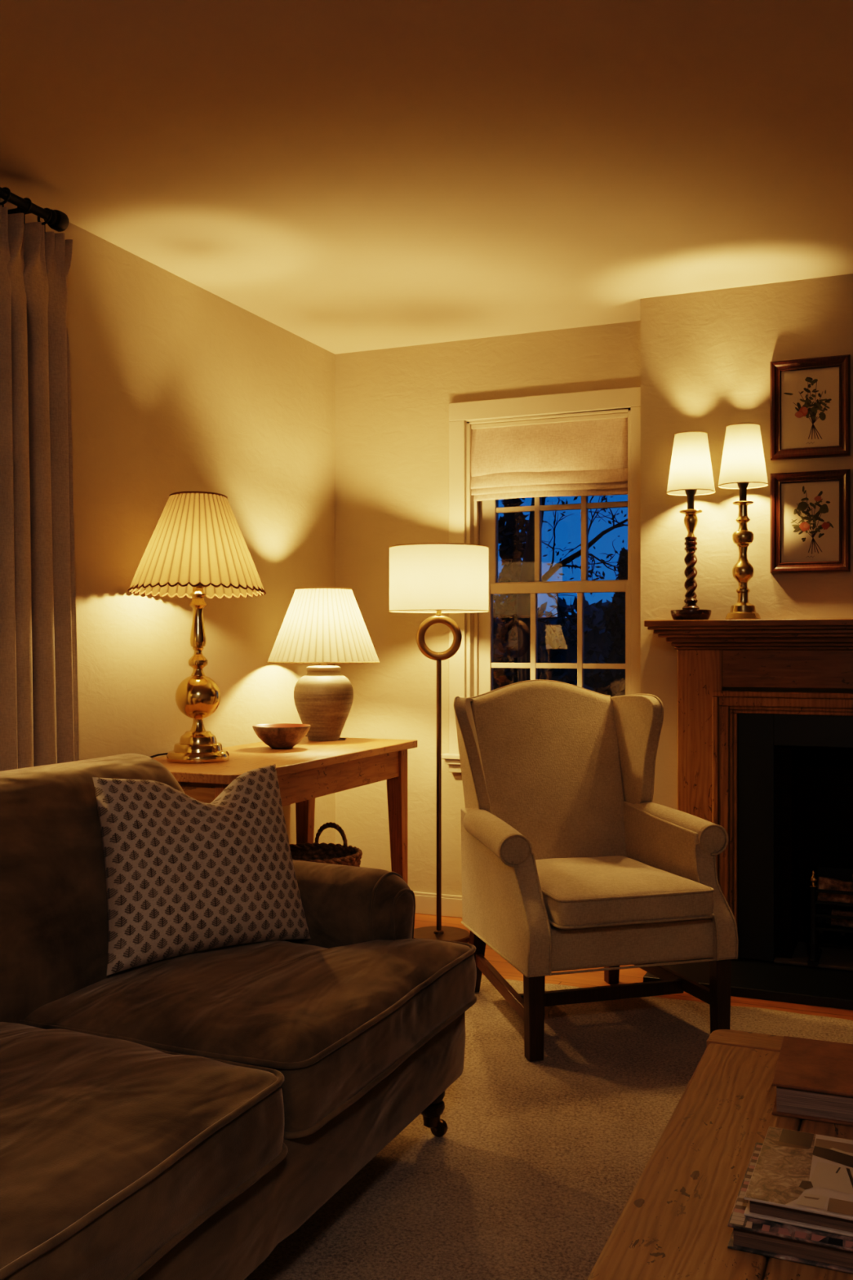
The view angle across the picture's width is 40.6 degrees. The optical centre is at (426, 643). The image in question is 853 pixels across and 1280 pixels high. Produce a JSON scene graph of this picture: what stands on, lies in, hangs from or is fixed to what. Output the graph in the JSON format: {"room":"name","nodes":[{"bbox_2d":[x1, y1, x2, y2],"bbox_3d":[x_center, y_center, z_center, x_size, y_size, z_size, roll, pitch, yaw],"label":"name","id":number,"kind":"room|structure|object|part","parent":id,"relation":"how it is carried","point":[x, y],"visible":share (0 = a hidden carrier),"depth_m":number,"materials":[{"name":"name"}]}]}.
{"room":"living room","nodes":[
{"label":"living room","id":0,"kind":"room"},
{"bbox_2d":[0,198,334,844],"bbox_3d":[-1.623,-0.061,2.306,0.120,2.400,5.975,0,0,23],"label":"wall","id":1,"kind":"structure","parent":0,"point":[177,386],"depth_m":3.96,"materials":[{"name":"paint"}]},
{"bbox_2d":[0,186,68,231],"bbox_3d":[-1.454,-1.176,2.341,0.161,0.060,1.973,0,0,23],"label":"curtain rod","id":2,"kind":"object","parent":1,"relation":"attached to","point":[59,221],"visible":0.72,"depth_m":3.14,"materials":[{"name":"black metal"}]},
{"bbox_3d":[-1.412,-1.176,2.303,0.024,0.025,1.935,0,0,23],"label":"rod","id":3,"kind":"part","parent":2,"relation":"part of","materials":[{"name":"black metal"}]},
{"bbox_2d":[0,186,79,771],"bbox_3d":[-1.115,-0.038,3.002,0.087,2.314,0.608,0,0,23],"label":"curtain","id":4,"kind":"object","parent":2,"relation":"hanging from","point":[39,702],"visible":0.68,"depth_m":3.10,"materials":[{"name":"fabric"}]},
{"bbox_2d":[0,0,852,354],"bbox_3d":[0.579,-1.311,1.408,4.875,0.100,6.285,0,0,23],"label":"ceiling","id":5,"kind":"structure","parent":0,"point":[346,175],"depth_m":2.93,"materials":[{"name":"paint"}]},
{"bbox_2d":[334,320,640,895],"bbox_3d":[1.771,-0.061,4.213,4.875,2.400,0.190,0,0,23],"label":"wall","id":6,"kind":"structure","parent":0,"point":[392,405],"depth_m":4.89,"materials":[{"name":"paint"}]},
{"bbox_2d":[413,891,462,918],"bbox_3d":[0.252,1.095,4.745,1.386,0.089,0.018,0,0,23],"label":"baseboard","id":7,"kind":"structure","parent":6,"relation":"attached to","point":[425,902],"depth_m":4.83,"materials":[{"name":"paint"}]},
{"bbox_2d":[441,386,640,773],"bbox_3d":[0.499,-0.232,4.721,0.863,1.536,0.250,0,0,23],"label":"window","id":8,"kind":"structure","parent":6,"relation":"in","point":[471,668],"depth_m":4.75,"materials":[{"name":"paint"}]},
{"bbox_3d":[0.469,0.469,4.657,0.858,0.020,0.110,0,0,23],"label":"sill","id":9,"kind":"part","parent":8,"relation":"part of","materials":[{"name":"paint"}]},
{"bbox_3d":[0.375,-0.404,4.840,0.170,0.295,0.003,0,0,23],"label":"pane","id":10,"kind":"part","parent":8,"relation":"part of","materials":[{"name":"clear glass"}]},
{"bbox_2d":[471,412,627,501],"bbox_3d":[0.494,-0.749,4.679,0.678,0.324,0.045,0,0,23],"label":"blind","id":11,"kind":"object","parent":8,"relation":"attached to","point":[585,455],"visible":1,"depth_m":4.66,"materials":[{"name":"fabric"}]},
{"bbox_3d":[0.491,-0.800,4.675,0.664,0.222,0.031,0,0,23],"label":"panel","id":12,"kind":"part","parent":11,"relation":"part of","materials":[{"name":"fabric"}]},
{"bbox_3d":[0.519,0.100,4.735,0.662,0.702,0.036,0,0,23],"label":"sash","id":13,"kind":"part","parent":8,"relation":"part of","materials":[{"name":"paint"}]},
{"bbox_3d":[0.534,-0.559,4.772,0.662,0.699,0.036,0,0,23],"label":"sash","id":14,"kind":"part","parent":8,"relation":"part of","materials":[{"name":"paint"}]},
{"bbox_3d":[0.738,-0.404,4.686,0.174,0.295,0.003,0,0,23],"label":"pane","id":15,"kind":"part","parent":8,"relation":"part of","materials":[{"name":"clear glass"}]},
{"bbox_2d":[413,913,852,1020],"bbox_3d":[0.579,1.189,1.408,4.875,0.100,6.285,0,0,23],"label":"floor","id":16,"kind":"structure","parent":0,"point":[593,979],"depth_m":3.89,"materials":[{"name":"brown wood"}]},
{"bbox_2d":[153,736,417,884],"bbox_3d":[-0.525,0.756,3.963,0.518,0.765,1.295,0,0,23],"label":"side table","id":17,"kind":"object","parent":16,"relation":"on","point":[309,770],"visible":0.49,"depth_m":3.99,"materials":[{"name":"brown wood"}]},
{"bbox_2d":[127,491,266,763],"bbox_3d":[-0.730,-0.051,3.677,0.432,0.849,0.431,0,0,23],"label":"table lamp","id":18,"kind":"object","parent":17,"relation":"on","point":[197,548],"visible":1,"depth_m":3.60,"materials":[{"name":"beige fabric"}]},
{"bbox_3d":[-0.838,0.362,3.723,0.134,0.022,0.015,0,0,-14],"label":"cord","id":19,"kind":"part","parent":18,"relation":"part of","materials":[{"name":"black plastic"}]},
{"bbox_3d":[-0.730,-0.168,3.677,0.432,0.017,0.432,-1,-3,23],"label":"shade trim","id":20,"kind":"part","parent":18,"relation":"part of","materials":[{"name":"brown fabric"}]},
{"bbox_3d":[-0.730,-0.314,3.683,0.428,0.308,0.428,-1,-3,23],"label":"lamp shade","id":21,"kind":"part","parent":18,"relation":"part of","materials":[{"name":"fabric"}]},
{"bbox_3d":[-0.730,0.071,3.684,0.142,0.496,0.142,0,0,23],"label":"stem","id":22,"kind":"part","parent":18,"relation":"part of","materials":[{"name":"gold metal"}]},
{"bbox_2d":[192,583,204,588],"bbox_3d":[-0.730,-0.211,3.684,0.036,0.070,0.036,0,0,23],"label":"socket","id":23,"kind":"object","parent":18,"relation":"attached to","point":[199,586],"depth_m":3.67,"materials":[{"name":"gold metal"}]},
{"bbox_3d":[-0.730,-0.468,3.691,0.183,0.007,0.183,-1,-3,23],"label":"shade trim","id":24,"kind":"part","parent":18,"relation":"part of","materials":[{"name":"brown fabric"}]},
{"bbox_3d":[-0.571,0.770,3.346,0.062,0.737,0.062,0,0,23],"label":"leg","id":25,"kind":"part","parent":17,"relation":"part of","materials":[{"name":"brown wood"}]},
{"bbox_2d":[252,723,311,749],"bbox_3d":[-0.517,0.334,4.115,0.207,0.081,0.207,0,0,23],"label":"bowl","id":26,"kind":"object","parent":17,"relation":"on","point":[275,735],"visible":1,"depth_m":4.05,"materials":[{"name":"wood"}]},
{"bbox_3d":[-0.481,0.770,4.582,0.062,0.737,0.062,0,0,23],"label":"leg","id":27,"kind":"part","parent":17,"relation":"part of","materials":[{"name":"brown wood"}]},
{"bbox_2d":[266,586,379,741],"bbox_3d":[-0.397,0.081,4.449,0.432,0.586,0.433,0,0,23],"label":"table lamp","id":28,"kind":"object","parent":17,"relation":"on","point":[323,626],"visible":0.99,"depth_m":4.34,"materials":[{"name":"cream fabric"},{"name":"ceramic"}]},
{"bbox_3d":[-0.397,-0.068,4.449,0.432,0.283,0.433,0,0,23],"label":"lamp shade","id":29,"kind":"part","parent":28,"relation":"part of","materials":[{"name":"beige fabric"}]},
{"bbox_3d":[-0.397,0.072,4.449,0.432,0.006,0.432,0,0,23],"label":"shade trim","id":30,"kind":"part","parent":28,"relation":"part of","materials":[{"name":"beige fabric"}]},
{"bbox_3d":[-0.397,-0.209,4.449,0.218,0.006,0.218,0,0,23],"label":"shade trim","id":31,"kind":"part","parent":28,"relation":"part of","materials":[{"name":"beige fabric"}]},
{"bbox_2d":[293,665,353,741],"bbox_3d":[-0.397,0.230,4.449,0.230,0.288,0.230,0,0,23],"label":"lamp base","id":32,"kind":"object","parent":28,"relation":"attached to","point":[323,697],"depth_m":4.37,"materials":[{"name":"beige ceramic"}]},
{"bbox_3d":[-0.113,0.770,4.425,0.062,0.737,0.062,0,0,23],"label":"leg","id":33,"kind":"part","parent":17,"relation":"part of","materials":[{"name":"brown wood"}]},
{"bbox_2d":[289,822,362,866],"bbox_3d":[-0.424,0.915,4.308,0.367,0.443,0.375,0,0,23],"label":"wicker basket","id":34,"kind":"object","parent":16,"relation":"on","point":[331,853],"visible":0.16,"depth_m":4.46,"materials":[{"name":"brown wicker"}]},
{"bbox_3d":[-0.371,0.749,4.473,0.136,0.111,0.022,0,0,18],"label":"handle","id":35,"kind":"part","parent":34,"relation":"part of","materials":[{"name":"wicker"}]},
{"bbox_2d":[388,542,488,942],"bbox_3d":[0.159,0.376,4.403,0.615,1.527,0.415,0,0,23],"label":"floor lamp","id":36,"kind":"object","parent":16,"relation":"on","point":[438,578],"visible":0.94,"depth_m":4.30,"materials":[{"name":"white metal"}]},
{"bbox_3d":[0.048,-0.245,4.434,0.382,0.244,0.382,0,0,23],"label":"lamp shade","id":37,"kind":"part","parent":36,"relation":"part of","materials":[{"name":"white fabric"}]},
{"bbox_2d":[244,975,852,1279],"bbox_3d":[0.759,1.133,1.837,3.212,0.014,3.395,0,0,23],"label":"rug","id":38,"kind":"object","parent":16,"relation":"on","point":[535,1165],"visible":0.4,"depth_m":2.55,"materials":[{"name":"carpet"}]},
{"bbox_2d":[0,753,477,1279],"bbox_3d":[-0.647,0.695,2.057,0.976,0.861,1.714,0,0,23],"label":"sofa","id":39,"kind":"object","parent":38,"relation":"on","point":[181,1117],"visible":0.88,"depth_m":2.02,"materials":[{"name":"brown fabric"}]},
{"bbox_2d":[0,1022,284,1279],"bbox_3d":[-0.669,0.730,1.601,0.649,0.182,0.843,0,0,23],"label":"seat cushion","id":40,"kind":"object","parent":39,"relation":"on","point":[113,1152],"depth_m":1.60,"materials":[{"name":"brown fabric"}]},
{"bbox_2d":[92,764,311,975],"bbox_3d":[-0.492,0.476,2.517,0.480,0.385,0.219,0,0,-38],"label":"throw pillow","id":41,"kind":"object","parent":39,"relation":"on","point":[184,874],"visible":1,"depth_m":2.44,"materials":[{"name":"fabric"}]},
{"bbox_2d":[22,938,476,1132],"bbox_3d":[-0.335,0.735,2.391,0.655,0.173,0.849,0,0,23],"label":"seat cushion","id":42,"kind":"object","parent":39,"relation":"on","point":[335,1017],"depth_m":2.17,"materials":[{"name":"brown fabric"}]},
{"bbox_3d":[-0.345,0.740,2.746,0.658,0.459,0.199,0,0,23],"label":"arm","id":43,"kind":"part","parent":39,"relation":"part of","materials":[{"name":"brown fabric"}]},
{"bbox_3d":[0.011,1.026,2.635,0.062,0.103,0.062,0,0,23],"label":"leg","id":44,"kind":"part","parent":39,"relation":"part of","materials":[{"name":"brown wood"}]},
{"bbox_2d":[453,679,738,1061],"bbox_3d":[0.458,0.630,3.507,0.742,1.016,0.769,0,0,-17],"label":"chair","id":45,"kind":"object","parent":38,"relation":"on","point":[569,860],"visible":1,"depth_m":3.47,"materials":[{"name":"fabric"}]},
{"bbox_3d":[0.163,1.007,3.716,0.054,0.236,0.082,0,0,-17],"label":"leg","id":46,"kind":"part","parent":45,"relation":"part of","materials":[{"name":"brown wood"}]},
{"bbox_3d":[0.215,0.706,3.396,0.086,0.373,0.640,0,0,-15],"label":"arm","id":47,"kind":"part","parent":45,"relation":"part of","materials":[{"name":"fabric"}]},
{"bbox_3d":[0.291,1.007,3.125,0.047,0.236,0.047,0,0,-17],"label":"leg","id":48,"kind":"part","parent":45,"relation":"part of","materials":[{"name":"brown wood"}]},
{"bbox_3d":[0.620,1.014,3.853,0.054,0.250,0.082,0,0,-17],"label":"leg","id":49,"kind":"part","parent":45,"relation":"part of","materials":[{"name":"brown wood"}]},
{"bbox_2d":[535,855,713,925],"bbox_3d":[0.507,0.716,3.401,0.473,0.110,0.534,0,0,-17],"label":"seat cushion","id":50,"kind":"object","parent":45,"relation":"on","point":[572,890],"depth_m":3.19,"materials":[{"name":"fabric"}]},
{"bbox_3d":[0.483,0.835,3.478,0.523,0.115,0.603,0,0,-17],"label":"seat frame","id":51,"kind":"part","parent":45,"relation":"part of","materials":[{"name":"fabric"}]},
{"bbox_3d":[0.753,0.706,3.557,0.086,0.373,0.640,0,0,-18],"label":"arm","id":52,"kind":"part","parent":45,"relation":"part of","materials":[{"name":"fabric"}]},
{"bbox_3d":[0.838,1.007,3.289,0.047,0.236,0.047,0,0,-17],"label":"leg","id":53,"kind":"part","parent":45,"relation":"part of","materials":[{"name":"brown wood"}]},
{"bbox_2d":[586,1029,852,1279],"bbox_3d":[0.553,0.912,1.301,0.680,0.426,1.448,0,0,23],"label":"coffee table","id":54,"kind":"object","parent":38,"relation":"on","point":[673,1224],"visible":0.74,"depth_m":1.51,"materials":[{"name":"brown wood"}]},
{"bbox_2d":[727,1142,852,1274],"bbox_3d":[0.547,0.685,1.376,0.331,0.028,0.240,0,0,24],"label":"book","id":55,"kind":"object","parent":54,"relation":"on","point":[797,1244],"visible":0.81,"depth_m":1.31,"materials":[{"name":"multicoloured paper"}]},
{"bbox_2d":[743,1126,852,1236],"bbox_3d":[0.558,0.659,1.387,0.311,0.023,0.218,0,0,24],"label":"book","id":56,"kind":"object","parent":55,"relation":"on","point":[805,1180],"visible":1,"depth_m":1.39,"materials":[{"name":"paper"},{"name":"cardboard"}]},
{"bbox_2d":[772,1035,852,1126],"bbox_3d":[0.693,0.675,1.758,0.301,0.047,0.222,0,0,22],"label":"book","id":57,"kind":"object","parent":54,"relation":"on","point":[813,1079],"visible":1,"depth_m":1.72,"materials":[{"name":"brown paper"}]},
{"bbox_2d":[643,957,852,1009],"bbox_3d":[1.565,1.129,3.683,1.676,0.040,0.373,0,0,23],"label":"hearth","id":58,"kind":"object","parent":16,"relation":"on","point":[763,980],"visible":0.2,"depth_m":3.79,"materials":[{"name":"black stone"}]},
{"bbox_2d":[644,618,852,970],"bbox_3d":[1.651,0.516,3.886,1.744,1.192,0.475,0,0,23],"label":"fireplace surround","id":59,"kind":"object","parent":58,"relation":"on","point":[774,770],"depth_m":4.03,"materials":[{"name":"brown wood"}]},
{"bbox_2d":[666,431,715,619],"bbox_3d":[0.927,-0.408,4.044,0.169,0.655,0.169,0,0,23],"label":"lamp","id":60,"kind":"object","parent":59,"relation":"on","point":[691,473],"visible":0.98,"depth_m":4.00,"materials":[{"name":"white fabric"}]},
{"bbox_3d":[0.927,-0.245,4.044,0.060,0.257,0.060,0,0,23],"label":"twist stem","id":61,"kind":"part","parent":60,"relation":"part of","materials":[{"name":"brown wood"}]},
{"bbox_2d":[684,489,697,509],"bbox_3d":[0.927,-0.509,4.044,0.042,0.087,0.042,0,0,23],"label":"socket","id":62,"kind":"object","parent":60,"relation":"attached to","point":[691,494],"depth_m":4.03,"materials":[{"name":"black metal"}]},
{"bbox_3d":[0.927,-0.631,4.044,0.166,0.204,0.166,0,0,23],"label":"lamp shade","id":63,"kind":"part","parent":60,"relation":"part of","materials":[{"name":"white fabric"}]},
{"bbox_2d":[717,422,768,619],"bbox_3d":[1.091,-0.415,3.975,0.169,0.668,0.169,0,0,23],"label":"lamp","id":64,"kind":"object","parent":59,"relation":"on","point":[743,467],"visible":0.98,"depth_m":3.94,"materials":[{"name":"gold metal"}]},
{"bbox_3d":[1.091,-0.296,3.975,0.095,0.384,0.095,0,0,23],"label":"stem","id":65,"kind":"part","parent":64,"relation":"part of","materials":[{"name":"gold metal"}]},
{"bbox_2d":[737,482,749,501],"bbox_3d":[1.091,-0.527,3.975,0.042,0.087,0.042,0,0,23],"label":"socket","id":66,"kind":"object","parent":64,"relation":"attached to","point":[743,486],"depth_m":3.96,"materials":[{"name":"black metal"}]},
{"bbox_3d":[1.091,-0.646,3.975,0.166,0.204,0.166,0,0,23],"label":"lamp shade","id":67,"kind":"part","parent":64,"relation":"part of","materials":[{"name":"white fabric"}]},
{"bbox_2d":[644,618,852,626],"bbox_3d":[1.598,-0.069,3.761,1.744,0.022,0.204,0,0,23],"label":"mantel shelf","id":68,"kind":"object","parent":59,"relation":"attached to","point":[774,622],"depth_m":3.86,"materials":[{"name":"brown wood"}]},
{"bbox_3d":[1.600,-0.040,3.765,1.724,0.037,0.194,0,0,23],"label":"mantel moulding","id":69,"kind":"part","parent":59,"relation":"part of","materials":[{"name":"brown wood"}]},
{"bbox_3d":[1.614,0.000,3.798,1.624,0.042,0.124,0,0,23],"label":"mantel moulding","id":70,"kind":"part","parent":59,"relation":"part of","materials":[{"name":"brown wood"}]},
{"bbox_3d":[1.625,0.640,3.825,1.320,0.945,0.073,0,0,23],"label":"moulding","id":71,"kind":"part","parent":59,"relation":"part of","materials":[{"name":"brown wood"}]},
{"bbox_3d":[1.627,0.087,3.829,1.256,0.133,0.056,0,0,23],"label":"frieze panel","id":72,"kind":"part","parent":59,"relation":"part of","materials":[{"name":"brown wood"}]},
{"bbox_3d":[1.353,0.965,4.016,0.036,0.264,0.190,0,0,23],"label":"post","id":73,"kind":"part","parent":59,"relation":"part of","materials":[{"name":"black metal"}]},
{"bbox_3d":[1.638,0.938,3.906,0.646,0.318,0.210,0,0,23],"label":"fire grate","id":74,"kind":"part","parent":59,"relation":"part of","materials":[{"name":"black metal"}]},
{"bbox_2d":[817,876,852,906],"bbox_3d":[1.484,0.874,4.002,0.248,0.116,0.095,0,0,16],"label":"log","id":75,"kind":"object","parent":59,"relation":"on","point":[825,883],"visible":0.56,"depth_m":3.99,"materials":[{"name":"brown wood"}]},
{"bbox_2d":[640,273,852,809],"bbox_3d":[1.694,-0.061,3.987,1.858,2.400,0.283,0,0,23],"label":"wall","id":76,"kind":"structure","parent":0,"point":[707,356],"depth_m":4.12,"materials":[{"name":"paint"}]},
{"bbox_2d":[770,469,850,573],"bbox_3d":[1.322,-0.418,3.976,0.262,0.347,0.026,0,0,23],"label":"framed print","id":77,"kind":"object","parent":76,"relation":"attached to","point":[811,510],"visible":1,"depth_m":3.98,"materials":[{"name":"brown wood"}]},
{"bbox_2d":[770,354,850,460],"bbox_3d":[1.322,-0.811,3.976,0.262,0.342,0.026,0,0,23],"label":"framed print","id":78,"kind":"object","parent":76,"relation":"attached to","point":[811,397],"visible":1,"depth_m":3.98,"materials":[{"name":"brown wood"}]},
{"label":"outside","id":79,"kind":"structure","parent":0,"visible":0},
{"bbox_3d":[8.053,1.489,31.741,70.000,0.100,55.275,0,0,23],"label":"ground","id":80,"kind":"structure","parent":79,"visible":0},
{"bbox_2d":[493,497,541,687],"bbox_3d":[0.679,-0.494,9.224,0.559,3.998,0.576,0,0,23],"label":"conifer","id":81,"kind":"object","parent":80,"relation":"on","point":[511,554],"visible":0.17,"depth_m":9.16,"materials":[{"name":"green plant"}]},
{"bbox_2d":[493,595,616,694],"bbox_3d":[1.444,0.548,10.040,6.147,1.966,0.881,0,0,23],"label":"hedge","id":82,"kind":"object","parent":80,"relation":"on","point":[596,637],"visible":0.02,"depth_m":9.96,"materials":[{"name":"plant"}]},
{"bbox_2d":[507,495,627,681],"bbox_3d":[1.250,-0.260,8.127,1.384,3.403,0.674,0,0,23],"label":"tree","id":83,"kind":"object","parent":80,"relation":"on","point":[527,571],"visible":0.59,"depth_m":8.30,"materials":[{"name":"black plant"}]},
{"bbox_2d":[584,546,627,697],"bbox_3d":[1.534,0.377,8.964,0.903,2.254,0.849,0,0,23],"label":"conifer","id":84,"kind":"object","parent":80,"relation":"on","point":[615,613],"visible":0.19,"depth_m":8.89,"materials":[{"name":"green plant"}]}
]}

